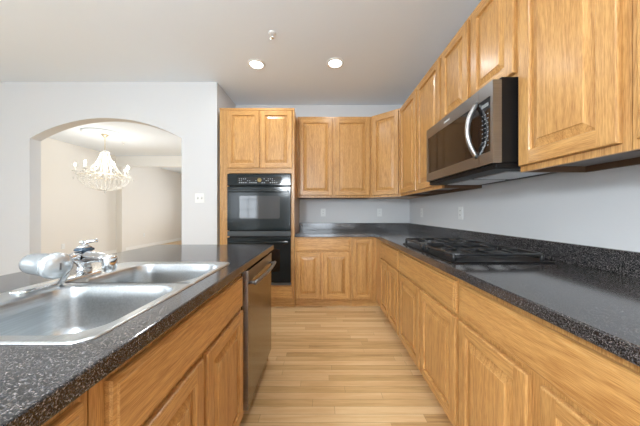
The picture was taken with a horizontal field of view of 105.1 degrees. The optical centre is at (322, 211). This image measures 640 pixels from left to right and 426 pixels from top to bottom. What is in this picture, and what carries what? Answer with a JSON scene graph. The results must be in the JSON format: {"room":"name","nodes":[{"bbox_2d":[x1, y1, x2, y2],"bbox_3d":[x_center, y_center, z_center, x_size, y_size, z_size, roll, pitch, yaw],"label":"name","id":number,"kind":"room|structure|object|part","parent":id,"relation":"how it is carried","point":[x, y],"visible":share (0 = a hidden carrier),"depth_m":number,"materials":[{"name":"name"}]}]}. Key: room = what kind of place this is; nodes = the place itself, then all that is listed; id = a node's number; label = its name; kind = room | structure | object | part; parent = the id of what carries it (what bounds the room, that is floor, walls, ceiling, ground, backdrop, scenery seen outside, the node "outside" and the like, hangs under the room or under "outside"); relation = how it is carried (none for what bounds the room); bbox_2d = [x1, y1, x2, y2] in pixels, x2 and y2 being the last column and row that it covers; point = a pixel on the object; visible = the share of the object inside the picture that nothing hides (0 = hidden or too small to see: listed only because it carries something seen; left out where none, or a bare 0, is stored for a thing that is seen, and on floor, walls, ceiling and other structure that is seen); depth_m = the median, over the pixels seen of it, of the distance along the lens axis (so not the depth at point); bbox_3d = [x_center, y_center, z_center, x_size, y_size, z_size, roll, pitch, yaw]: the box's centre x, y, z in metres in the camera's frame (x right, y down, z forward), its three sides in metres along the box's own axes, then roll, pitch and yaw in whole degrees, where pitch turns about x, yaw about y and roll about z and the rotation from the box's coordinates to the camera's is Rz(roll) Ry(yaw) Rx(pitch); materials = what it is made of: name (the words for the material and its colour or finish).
{"room":"kitchen","nodes":[
{"label":"kitchen","id":0,"kind":"room"},
{"bbox_2d":[0,82,220,275],"bbox_3d":[-3.599,-0.210,3.076,4.602,2.780,0.122,0,0,0],"label":"wall","id":1,"kind":"structure","parent":0,"point":[31,113],"depth_m":3.02,"materials":[{"name":"white paint"}]},
{"bbox_2d":[195,193,204,202],"bbox_3d":[-1.508,-0.172,3.006,0.116,0.116,0.018,0,0,0],"label":"light switch","id":2,"kind":"object","parent":1,"relation":"attached to","point":[199,197],"visible":1,"depth_m":3.01,"materials":[{"name":"white plastic"}]},
{"bbox_2d":[41,138,181,254],"bbox_3d":[-5.960,-0.210,7.008,0.120,2.780,7.985,0,0,0],"label":"wall","id":3,"kind":"structure","parent":0,"point":[72,212],"depth_m":6.37,"materials":[{"name":"white paint"}]},
{"bbox_2d":[102,250,115,253],"bbox_3d":[-5.890,1.125,5.069,0.020,0.110,3.863,0,0,0],"label":"baseboard","id":4,"kind":"structure","parent":3,"relation":"attached to","point":[110,251],"depth_m":6.80,"materials":[{"name":"white paint"}]},
{"bbox_2d":[116,167,125,252],"bbox_3d":[-5.815,-0.060,7.070,0.170,2.480,0.140,0,0,0],"label":"trim","id":5,"kind":"structure","parent":3,"relation":"attached to","point":[120,194],"depth_m":7.00,"materials":[{"name":"white paint"}]},
{"bbox_2d":[116,156,181,166],"bbox_3d":[-3.660,-1.450,7.070,4.480,0.300,0.140,0,0,0],"label":"trim","id":6,"kind":"structure","parent":3,"relation":"attached to","point":[121,161],"depth_m":7.00,"materials":[{"name":"white paint"}]},
{"bbox_2d":[126,238,181,250],"bbox_3d":[-5.893,1.125,9.070,0.015,0.110,3.860,0,0,0],"label":"baseboard","id":7,"kind":"structure","parent":3,"relation":"attached to","point":[176,239],"depth_m":8.51,"materials":[{"name":"white paint"}]},
{"bbox_2d":[221,88,235,107],"bbox_3d":[-1.358,-0.210,3.458,0.120,2.780,0.643,0,0,0],"label":"wall","id":8,"kind":"structure","parent":0,"point":[226,102],"depth_m":3.28,"materials":[{"name":"white paint"}]},
{"bbox_2d":[0,0,480,173],"bbox_3d":[-2.325,-1.625,4.000,7.550,0.050,14.300,0,0,0],"label":"ceiling","id":9,"kind":"structure","parent":0,"point":[386,48],"depth_m":2.40,"materials":[{"name":"white paint"}]},
{"bbox_2d":[80,128,126,138],"bbox_3d":[-4.440,-1.588,5.000,0.720,0.024,0.720,0,0,0],"label":"ceiling medallion","id":10,"kind":"object","parent":9,"relation":"attached to","point":[97,132],"visible":0.91,"depth_m":4.93,"materials":[{"name":"white paint"}]},
{"bbox_2d":[71,134,133,193],"bbox_3d":[-4.434,-0.971,4.990,0.947,1.211,0.925,0,0,-36],"label":"chandelier","id":11,"kind":"object","parent":10,"relation":"hanging from","point":[105,175],"visible":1,"depth_m":4.95,"materials":[{"name":"white glass"}]},
{"bbox_2d":[247,59,264,69],"bbox_3d":[-0.715,-1.595,2.650,0.190,0.010,0.190,0,0,0],"label":"recessed light","id":12,"kind":"object","parent":9,"relation":"in","point":[257,64],"visible":1,"depth_m":2.64,"materials":[{"name":"white plastic"}]},
{"bbox_2d":[268,30,275,39],"bbox_3d":[-0.450,-1.574,2.190,0.068,0.052,0.068,0,0,0],"label":"sprinkler","id":13,"kind":"object","parent":9,"relation":"attached to","point":[272,33],"visible":1,"depth_m":2.18,"materials":[{"name":"white plastic"}]},
{"bbox_2d":[326,57,343,67],"bbox_3d":[0.137,-1.595,2.630,0.190,0.010,0.190,0,0,0],"label":"recessed light","id":14,"kind":"object","parent":9,"relation":"in","point":[335,62],"visible":1,"depth_m":2.61,"materials":[{"name":"white plastic"}]},
{"bbox_2d":[160,240,452,425],"bbox_3d":[-2.325,1.205,4.000,7.550,0.050,14.300,0,0,0],"label":"floor","id":15,"kind":"structure","parent":0,"point":[325,365],"depth_m":1.77,"materials":[{"name":"brown wood"}]},
{"bbox_2d":[42,391,86,425],"bbox_3d":[-0.730,0.744,0.045,0.635,0.873,0.809,0,0,0],"label":"base cabinet","id":16,"kind":"object","parent":15,"relation":"on","point":[75,413],"visible":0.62,"depth_m":0.41,"materials":[{"name":"brown wood"}]},
{"bbox_3d":[-0.422,0.412,0.250,0.019,0.156,0.360,0,0,0],"label":"drawer","id":17,"kind":"part","parent":16,"relation":"part of","materials":[{"name":"brown wood"}]},
{"bbox_2d":[87,274,242,425],"bbox_3d":[-0.730,0.743,0.876,0.635,0.873,0.847,0,0,0],"label":"base cabinet","id":18,"kind":"object","parent":15,"relation":"on","point":[191,374],"visible":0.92,"depth_m":0.75,"materials":[{"name":"brown wood"}]},
{"bbox_3d":[-0.422,0.787,0.670,0.019,0.550,0.373,0,0,0],"label":"door","id":19,"kind":"part","parent":18,"relation":"part of","materials":[{"name":"brown wood"}]},
{"bbox_3d":[-0.420,0.787,0.670,0.016,0.434,0.257,0,0,0],"label":"door panel","id":20,"kind":"part","parent":18,"relation":"part of","materials":[{"name":"brown wood"}]},
{"bbox_3d":[-0.422,0.787,1.081,0.019,0.550,0.398,0,0,0],"label":"door","id":21,"kind":"part","parent":18,"relation":"part of","materials":[{"name":"brown wood"}]},
{"bbox_3d":[-0.420,0.787,1.081,0.016,0.434,0.282,0,0,0],"label":"door panel","id":22,"kind":"part","parent":18,"relation":"part of","materials":[{"name":"brown wood"}]},
{"bbox_2d":[241,253,275,410],"bbox_3d":[-0.668,0.746,1.623,0.647,0.868,0.600,0,0,0],"label":"dishwasher","id":23,"kind":"object","parent":15,"relation":"on","point":[256,307],"visible":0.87,"depth_m":1.47,"materials":[{"name":"silver metal"}]},
{"bbox_3d":[-0.372,0.390,1.624,0.055,0.022,0.560,0,0,0],"label":"handle","id":24,"kind":"part","parent":23,"relation":"part of","materials":[{"name":"silver metal"}]},
{"bbox_2d":[219,108,298,305],"bbox_3d":[-0.800,-0.046,3.320,0.919,2.452,0.679,0,0,0],"label":"tall cabinet","id":25,"kind":"object","parent":15,"relation":"on","point":[252,140],"visible":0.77,"depth_m":2.99,"materials":[{"name":"brown wood"}]},
{"bbox_3d":[-0.968,-0.885,2.990,0.390,0.700,0.019,0,0,0],"label":"door","id":26,"kind":"part","parent":25,"relation":"part of","materials":[{"name":"brown wood"}]},
{"bbox_3d":[-0.968,-0.885,2.989,0.268,0.578,0.016,0,0,0],"label":"door panel","id":27,"kind":"part","parent":25,"relation":"part of","materials":[{"name":"brown wood"}]},
{"bbox_3d":[-0.800,-1.258,3.012,0.919,0.027,0.036,0,0,0],"label":"molding","id":28,"kind":"part","parent":25,"relation":"part of","materials":[{"name":"brown wood"}]},
{"bbox_2d":[227,174,290,284],"bbox_3d":[-0.769,0.211,3.237,0.778,1.353,0.645,0,0,0],"label":"double wall oven","id":29,"kind":"object","parent":25,"relation":"in","point":[258,205],"visible":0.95,"depth_m":2.96,"materials":[{"name":"black glass"}]},
{"bbox_3d":[-0.769,0.365,2.926,0.718,0.028,0.023,0,0,0],"label":"handle","id":30,"kind":"part","parent":29,"relation":"part of","materials":[{"name":"metal"}]},
{"bbox_3d":[-0.769,-0.253,2.926,0.718,0.028,0.023,0,0,0],"label":"handle","id":31,"kind":"part","parent":29,"relation":"part of","materials":[{"name":"metal"}]},
{"bbox_3d":[-0.769,0.262,2.982,0.770,0.060,0.033,0,0,0],"label":"vent trim","id":32,"kind":"part","parent":29,"relation":"part of","materials":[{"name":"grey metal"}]},
{"bbox_3d":[-0.769,0.583,2.979,0.770,0.545,0.039,0,0,0],"label":"oven door","id":33,"kind":"part","parent":29,"relation":"part of","materials":[{"name":"black ceramic"}]},
{"bbox_3d":[-0.769,-0.042,2.979,0.770,0.533,0.039,0,0,0],"label":"oven door","id":34,"kind":"part","parent":29,"relation":"part of","materials":[{"name":"black glass"}]},
{"bbox_3d":[-0.769,-0.392,2.985,0.778,0.147,0.029,0,0,0],"label":"control panel","id":35,"kind":"part","parent":29,"relation":"part of","materials":[{"name":"black ceramic"}]},
{"bbox_3d":[-0.769,0.875,2.985,0.770,0.026,0.029,0,0,0],"label":"trim","id":36,"kind":"part","parent":29,"relation":"part of","materials":[{"name":"grey metal"}]},
{"bbox_3d":[-0.566,-0.885,2.990,0.385,0.700,0.019,0,0,0],"label":"door","id":37,"kind":"part","parent":25,"relation":"part of","materials":[{"name":"brown wood"}]},
{"bbox_3d":[-0.566,-0.885,2.989,0.263,0.578,0.016,0,0,0],"label":"door panel","id":38,"kind":"part","parent":25,"relation":"part of","materials":[{"name":"brown wood"}]},
{"bbox_3d":[-0.764,0.984,2.990,0.798,0.143,0.019,0,0,0],"label":"drawer","id":39,"kind":"part","parent":25,"relation":"part of","materials":[{"name":"brown wood"}]},
{"bbox_2d":[295,237,350,305],"bbox_3d":[0.007,0.744,3.330,0.699,0.873,0.659,0,0,0],"label":"base cabinet","id":40,"kind":"object","parent":15,"relation":"on","point":[322,264],"visible":0.98,"depth_m":3.00,"materials":[{"name":"brown wood"}]},
{"bbox_3d":[-0.174,0.778,3.010,0.298,0.567,0.019,0,0,0],"label":"door","id":41,"kind":"part","parent":40,"relation":"part of","materials":[{"name":"brown wood"}]},
{"bbox_3d":[-0.174,0.778,3.009,0.182,0.451,0.016,0,0,0],"label":"door panel","id":42,"kind":"part","parent":40,"relation":"part of","materials":[{"name":"brown wood"}]},
{"bbox_3d":[0.007,0.404,3.010,0.660,0.153,0.019,0,0,0],"label":"drawer","id":43,"kind":"part","parent":40,"relation":"part of","materials":[{"name":"brown wood"}]},
{"bbox_3d":[0.173,0.778,3.010,0.328,0.567,0.019,0,0,0],"label":"door","id":44,"kind":"part","parent":40,"relation":"part of","materials":[{"name":"brown wood"}]},
{"bbox_3d":[0.173,0.778,3.009,0.212,0.451,0.016,0,0,0],"label":"door panel","id":45,"kind":"part","parent":40,"relation":"part of","materials":[{"name":"brown wood"}]},
{"bbox_2d":[295,223,639,366],"bbox_3d":[0.479,0.235,1.507,1.640,0.142,4.304,0,0,0],"label":"countertop","id":46,"kind":"structure","parent":40,"relation":"on","point":[591,293],"depth_m":0.99,"materials":[{"name":"grey stone"}]},
{"bbox_2d":[403,238,554,262],"bbox_3d":[0.932,0.239,1.646,0.535,0.054,0.768,0,0,0],"label":"gas cooktop","id":47,"kind":"object","parent":46,"relation":"in","point":[465,251],"visible":1,"depth_m":1.42,"materials":[{"name":"black metal"}]},
{"bbox_3d":[0.790,0.250,1.445,0.124,0.016,0.124,0,0,0],"label":"burner","id":48,"kind":"part","parent":47,"relation":"part of","materials":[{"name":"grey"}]},
{"bbox_3d":[1.045,0.250,1.445,0.140,0.016,0.140,0,0,0],"label":"burner","id":49,"kind":"part","parent":47,"relation":"part of","materials":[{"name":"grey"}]},
{"bbox_2d":[351,237,380,305],"bbox_3d":[0.549,0.743,3.230,0.382,0.874,0.858,0,0,0],"label":"base cabinet","id":50,"kind":"object","parent":15,"relation":"on","point":[365,251],"visible":0.77,"depth_m":3.00,"materials":[{"name":"brown wood"}]},
{"bbox_3d":[0.492,0.695,3.010,0.240,0.735,0.019,0,0,0],"label":"door","id":51,"kind":"part","parent":50,"relation":"part of","materials":[{"name":"brown wood"}]},
{"bbox_3d":[0.492,0.695,3.009,0.138,0.633,0.016,0,0,0],"label":"door panel","id":52,"kind":"part","parent":50,"relation":"part of","materials":[{"name":"brown wood"}]},
{"bbox_2d":[380,241,399,335],"bbox_3d":[0.972,0.744,2.450,0.654,0.873,0.699,0,0,0],"label":"base cabinet","id":53,"kind":"object","parent":15,"relation":"on","point":[389,260],"visible":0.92,"depth_m":2.36,"materials":[{"name":"brown wood"}]},
{"bbox_3d":[0.653,0.789,2.590,0.016,0.430,0.194,0,0,0],"label":"door panel","id":54,"kind":"part","parent":53,"relation":"part of","materials":[{"name":"brown wood"}]},
{"bbox_3d":[0.655,0.789,2.590,0.019,0.546,0.310,0,0,0],"label":"door","id":55,"kind":"part","parent":53,"relation":"part of","materials":[{"name":"brown wood"}]},
{"bbox_3d":[0.655,0.416,2.430,0.019,0.159,0.630,0,0,0],"label":"drawer","id":56,"kind":"part","parent":53,"relation":"part of","materials":[{"name":"brown wood"}]},
{"bbox_3d":[0.653,0.789,2.265,0.016,0.430,0.184,0,0,0],"label":"door panel","id":57,"kind":"part","parent":53,"relation":"part of","materials":[{"name":"brown wood"}]},
{"bbox_3d":[0.655,0.789,2.265,0.019,0.546,0.300,0,0,0],"label":"door","id":58,"kind":"part","parent":53,"relation":"part of","materials":[{"name":"brown wood"}]},
{"bbox_2d":[399,250,459,425],"bbox_3d":[0.972,0.744,1.643,0.654,0.873,0.914,0,0,0],"label":"base cabinet","id":59,"kind":"object","parent":15,"relation":"on","point":[429,318],"visible":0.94,"depth_m":1.45,"materials":[{"name":"brown wood"}]},
{"bbox_3d":[0.653,0.789,1.863,0.016,0.430,0.319,0,0,0],"label":"door panel","id":60,"kind":"part","parent":59,"relation":"part of","materials":[{"name":"brown wood"}]},
{"bbox_3d":[0.655,0.789,1.863,0.019,0.546,0.435,0,0,0],"label":"door","id":61,"kind":"part","parent":59,"relation":"part of","materials":[{"name":"brown wood"}]},
{"bbox_3d":[0.655,0.416,1.639,0.019,0.159,0.883,0,0,0],"label":"drawer","id":62,"kind":"part","parent":59,"relation":"part of","materials":[{"name":"brown wood"}]},
{"bbox_3d":[0.653,0.789,1.411,0.016,0.430,0.312,0,0,0],"label":"door panel","id":63,"kind":"part","parent":59,"relation":"part of","materials":[{"name":"brown wood"}]},
{"bbox_3d":[0.655,0.789,1.411,0.019,0.546,0.428,0,0,0],"label":"door","id":64,"kind":"part","parent":59,"relation":"part of","materials":[{"name":"brown wood"}]},
{"bbox_2d":[459,279,639,425],"bbox_3d":[0.972,0.744,0.728,0.654,0.873,0.914,0,0,0],"label":"base cabinet","id":65,"kind":"object","parent":15,"relation":"on","point":[517,367],"visible":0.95,"depth_m":0.77,"materials":[{"name":"brown wood"}]},
{"bbox_3d":[0.653,0.789,0.971,0.016,0.430,0.272,0,0,0],"label":"door panel","id":66,"kind":"part","parent":65,"relation":"part of","materials":[{"name":"brown wood"}]},
{"bbox_3d":[0.655,0.789,0.971,0.019,0.546,0.388,0,0,0],"label":"door","id":67,"kind":"part","parent":65,"relation":"part of","materials":[{"name":"brown wood"}]},
{"bbox_3d":[0.655,0.789,0.510,0.019,0.546,0.440,0,0,0],"label":"door","id":68,"kind":"part","parent":65,"relation":"part of","materials":[{"name":"brown wood"}]},
{"bbox_3d":[-0.751,0.743,0.791,0.634,0.874,2.347,0,0,0],"label":"panel","id":69,"kind":"object","parent":15,"relation":"on","visible":0},
{"bbox_2d":[0,245,273,425],"bbox_3d":[-0.874,0.286,0.802,0.947,0.040,2.405,0,0,0],"label":"countertop","id":70,"kind":"structure","parent":69,"relation":"on","point":[37,382],"depth_m":0.49,"materials":[{"name":"grey stone"}]},
{"bbox_2d":[9,239,117,294],"bbox_3d":[-0.937,0.188,0.888,0.329,0.152,0.246,0,0,39],"label":"kitchen faucet","id":71,"kind":"object","parent":70,"relation":"on","point":[57,266],"visible":1,"depth_m":0.84,"materials":[{"name":"silver metal"}]},
{"bbox_3d":[-0.982,0.257,0.925,0.060,0.010,0.300,0,0,0],"label":"deck plate","id":72,"kind":"part","parent":71,"relation":"part of","materials":[{"name":"silver metal"}]},
{"bbox_3d":[-0.973,0.129,1.010,0.067,0.035,0.050,0,0,0],"label":"lever handle","id":73,"kind":"part","parent":71,"relation":"part of","materials":[{"name":"silver metal"}]},
{"bbox_3d":[-0.872,0.184,0.939,0.233,0.061,0.060,0,0,33],"label":"spout","id":74,"kind":"part","parent":71,"relation":"part of","materials":[{"name":"silver metal"}]},
{"bbox_2d":[0,262,229,344],"bbox_3d":[-0.754,0.362,0.890,0.561,0.204,0.800,0,0,0],"label":"sink","id":75,"kind":"object","parent":70,"relation":"in","point":[90,307],"visible":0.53,"depth_m":0.88,"materials":[{"name":"metal"}]},
{"bbox_3d":[-0.754,0.362,0.698,0.561,0.204,0.415,0,0,0],"label":"bowl","id":76,"kind":"part","parent":75,"relation":"part of","materials":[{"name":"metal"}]},
{"bbox_3d":[-0.754,0.357,1.097,0.561,0.194,0.385,0,0,0],"label":"bowl","id":77,"kind":"part","parent":75,"relation":"part of","materials":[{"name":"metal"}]},
{"bbox_2d":[236,105,409,229],"bbox_3d":[0.001,-0.210,3.720,2.598,2.780,0.120,0,0,0],"label":"wall","id":78,"kind":"structure","parent":0,"point":[337,210],"depth_m":3.66,"materials":[{"name":"white paint"}]},
{"bbox_2d":[321,209,325,215],"bbox_3d":[0.010,0.008,3.655,0.072,0.116,0.009,0,0,0],"label":"wall outlet","id":79,"kind":"object","parent":78,"relation":"attached to","point":[323,211],"visible":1,"depth_m":3.65,"materials":[{"name":"white plastic"}]},
{"bbox_2d":[297,117,370,198],"bbox_3d":[0.161,-0.745,3.485,1.007,1.099,0.349,0,0,0],"label":"upper cabinet","id":80,"kind":"object","parent":78,"relation":"attached to","point":[334,153],"visible":1,"depth_m":3.31,"materials":[{"name":"brown wood"}]},
{"bbox_3d":[-0.091,-0.744,3.320,0.453,1.042,0.019,0,0,0],"label":"door","id":81,"kind":"part","parent":80,"relation":"part of","materials":[{"name":"brown wood"}]},
{"bbox_3d":[-0.091,-0.744,3.318,0.325,0.914,0.016,0,0,0],"label":"door panel","id":82,"kind":"part","parent":80,"relation":"part of","materials":[{"name":"brown wood"}]},
{"bbox_3d":[0.405,-0.744,3.320,0.475,1.042,0.019,0,0,0],"label":"door","id":83,"kind":"part","parent":80,"relation":"part of","materials":[{"name":"brown wood"}]},
{"bbox_3d":[0.405,-0.744,3.318,0.347,0.914,0.016,0,0,0],"label":"door panel","id":84,"kind":"part","parent":80,"relation":"part of","materials":[{"name":"brown wood"}]},
{"bbox_2d":[377,209,381,215],"bbox_3d":[0.850,0.008,3.655,0.072,0.116,0.009,0,0,0],"label":"wall outlet","id":85,"kind":"object","parent":78,"relation":"attached to","point":[379,211],"visible":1,"depth_m":3.65,"materials":[{"name":"white plastic"}]},
{"bbox_2d":[368,108,425,198],"bbox_3d":[0.982,-0.746,3.356,0.633,1.102,0.607,0,0,0],"label":"upper cabinet","id":86,"kind":"object","parent":78,"relation":"attached to","point":[385,127],"visible":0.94,"depth_m":3.17,"materials":[{"name":"brown wood"}]},
{"bbox_3d":[0.812,-0.746,3.182,0.244,0.923,0.016,0,0,42],"label":"door panel","id":87,"kind":"part","parent":86,"relation":"part of","materials":[{"name":"brown wood"}]},
{"bbox_3d":[0.813,-0.746,3.183,0.366,1.045,0.019,0,0,42],"label":"door","id":88,"kind":"part","parent":86,"relation":"part of","materials":[{"name":"brown wood"}]},
{"bbox_2d":[410,164,639,251],"bbox_3d":[1.360,-0.210,0.390,0.120,2.780,6.780,0,0,0],"label":"wall","id":89,"kind":"structure","parent":0,"point":[601,208],"depth_m":1.37,"materials":[{"name":"white paint"}]},
{"bbox_2d":[400,85,445,195],"bbox_3d":[1.127,-0.747,2.780,0.344,1.104,0.539,0,0,0],"label":"upper cabinet","id":90,"kind":"object","parent":89,"relation":"attached to","point":[408,111],"visible":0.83,"depth_m":2.72,"materials":[{"name":"brown wood"}]},
{"bbox_3d":[0.963,-0.747,2.780,0.016,0.919,0.372,0,0,0],"label":"door panel","id":91,"kind":"part","parent":90,"relation":"part of","materials":[{"name":"brown wood"}]},
{"bbox_3d":[0.965,-0.747,2.780,0.019,1.047,0.500,0,0,0],"label":"door","id":92,"kind":"part","parent":90,"relation":"part of","materials":[{"name":"brown wood"}]},
{"bbox_2d":[417,53,481,192],"bbox_3d":[1.127,-0.747,2.252,0.344,1.104,0.511,0,0,0],"label":"upper cabinet","id":93,"kind":"object","parent":89,"relation":"attached to","point":[429,87],"visible":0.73,"depth_m":2.25,"materials":[{"name":"brown wood"}]},
{"bbox_3d":[0.963,-0.747,2.252,0.016,0.919,0.344,0,0,0],"label":"door panel","id":94,"kind":"part","parent":93,"relation":"part of","materials":[{"name":"brown wood"}]},
{"bbox_3d":[0.965,-0.747,2.252,0.019,1.047,0.472,0,0,0],"label":"door","id":95,"kind":"part","parent":93,"relation":"part of","materials":[{"name":"brown wood"}]},
{"bbox_2d":[458,207,462,219],"bbox_3d":[1.295,0.010,2.300,0.009,0.120,0.074,0,0,0],"label":"wall outlet","id":96,"kind":"object","parent":89,"relation":"attached to","point":[460,209],"visible":1,"depth_m":2.29,"materials":[{"name":"white plastic"}]},
{"bbox_2d":[300,223,639,277],"bbox_3d":[0.479,0.215,1.507,1.640,0.102,4.304,0,0,0],"label":"backsplash","id":97,"kind":"structure","parent":89,"relation":"attached to","point":[625,262],"depth_m":1.42,"materials":[{"name":"grey stone"}]},
{"bbox_2d":[441,0,517,118],"bbox_3d":[1.127,-0.986,1.601,0.344,0.627,0.784,0,0,0],"label":"upper cabinet","id":98,"kind":"object","parent":89,"relation":"attached to","point":[484,49],"visible":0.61,"depth_m":1.49,"materials":[{"name":"brown wood"}]},
{"bbox_3d":[0.963,-0.985,1.798,0.016,0.442,0.229,0,0,0],"label":"door panel","id":99,"kind":"part","parent":98,"relation":"part of","materials":[{"name":"brown wood"}]},
{"bbox_3d":[0.965,-0.985,1.798,0.019,0.570,0.357,0,0,0],"label":"door","id":100,"kind":"part","parent":98,"relation":"part of","materials":[{"name":"brown wood"}]},
{"bbox_3d":[0.963,-0.985,1.407,0.016,0.442,0.227,0,0,0],"label":"door panel","id":101,"kind":"part","parent":98,"relation":"part of","materials":[{"name":"brown wood"}]},
{"bbox_2d":[427,77,558,184],"bbox_3d":[1.039,-0.440,1.599,0.518,0.460,0.773,0,0,0],"label":"microwave","id":102,"kind":"object","parent":98,"relation":"attached to","point":[476,143],"visible":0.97,"depth_m":1.33,"materials":[{"name":"silver metal"}]},
{"bbox_3d":[0.865,-0.450,1.653,0.044,0.412,0.663,0,0,0],"label":"door","id":103,"kind":"part","parent":102,"relation":"part of","materials":[{"name":"silver metal"}]},
{"bbox_3d":[0.819,-0.446,1.342,0.077,0.311,0.026,0,0,0],"label":"handle","id":104,"kind":"part","parent":102,"relation":"part of","materials":[{"name":"metal"}]},
{"bbox_3d":[0.849,-0.446,1.275,0.010,0.277,0.088,0,0,0],"label":"control panel","id":105,"kind":"part","parent":102,"relation":"part of","materials":[{"name":"black glass"}]},
{"bbox_3d":[0.965,-0.985,1.407,0.019,0.570,0.355,0,0,0],"label":"door","id":106,"kind":"part","parent":98,"relation":"part of","materials":[{"name":"brown wood"}]},
{"bbox_2d":[518,0,639,171],"bbox_3d":[1.127,-0.747,0.989,0.344,1.104,0.435,0,0,0],"label":"upper cabinet","id":107,"kind":"object","parent":89,"relation":"attached to","point":[575,57],"visible":1,"depth_m":0.95,"materials":[{"name":"brown wood"}]},
{"bbox_3d":[0.963,-0.747,0.997,0.016,0.911,0.268,0,0,0],"label":"door panel","id":108,"kind":"part","parent":107,"relation":"part of","materials":[{"name":"brown wood"}]},
{"bbox_2d":[633,0,639,149],"bbox_3d":[1.127,-0.747,0.390,0.344,1.104,0.759,0,0,0],"label":"upper cabinet","id":109,"kind":"object","parent":89,"relation":"attached to","point":[636,3],"visible":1,"depth_m":0.76,"materials":[{"name":"brown wood"}]},
{"bbox_3d":[0.965,-0.747,0.574,0.019,1.047,0.348,0,0,0],"label":"door","id":110,"kind":"part","parent":109,"relation":"part of","materials":[{"name":"brown wood"}]}
]}

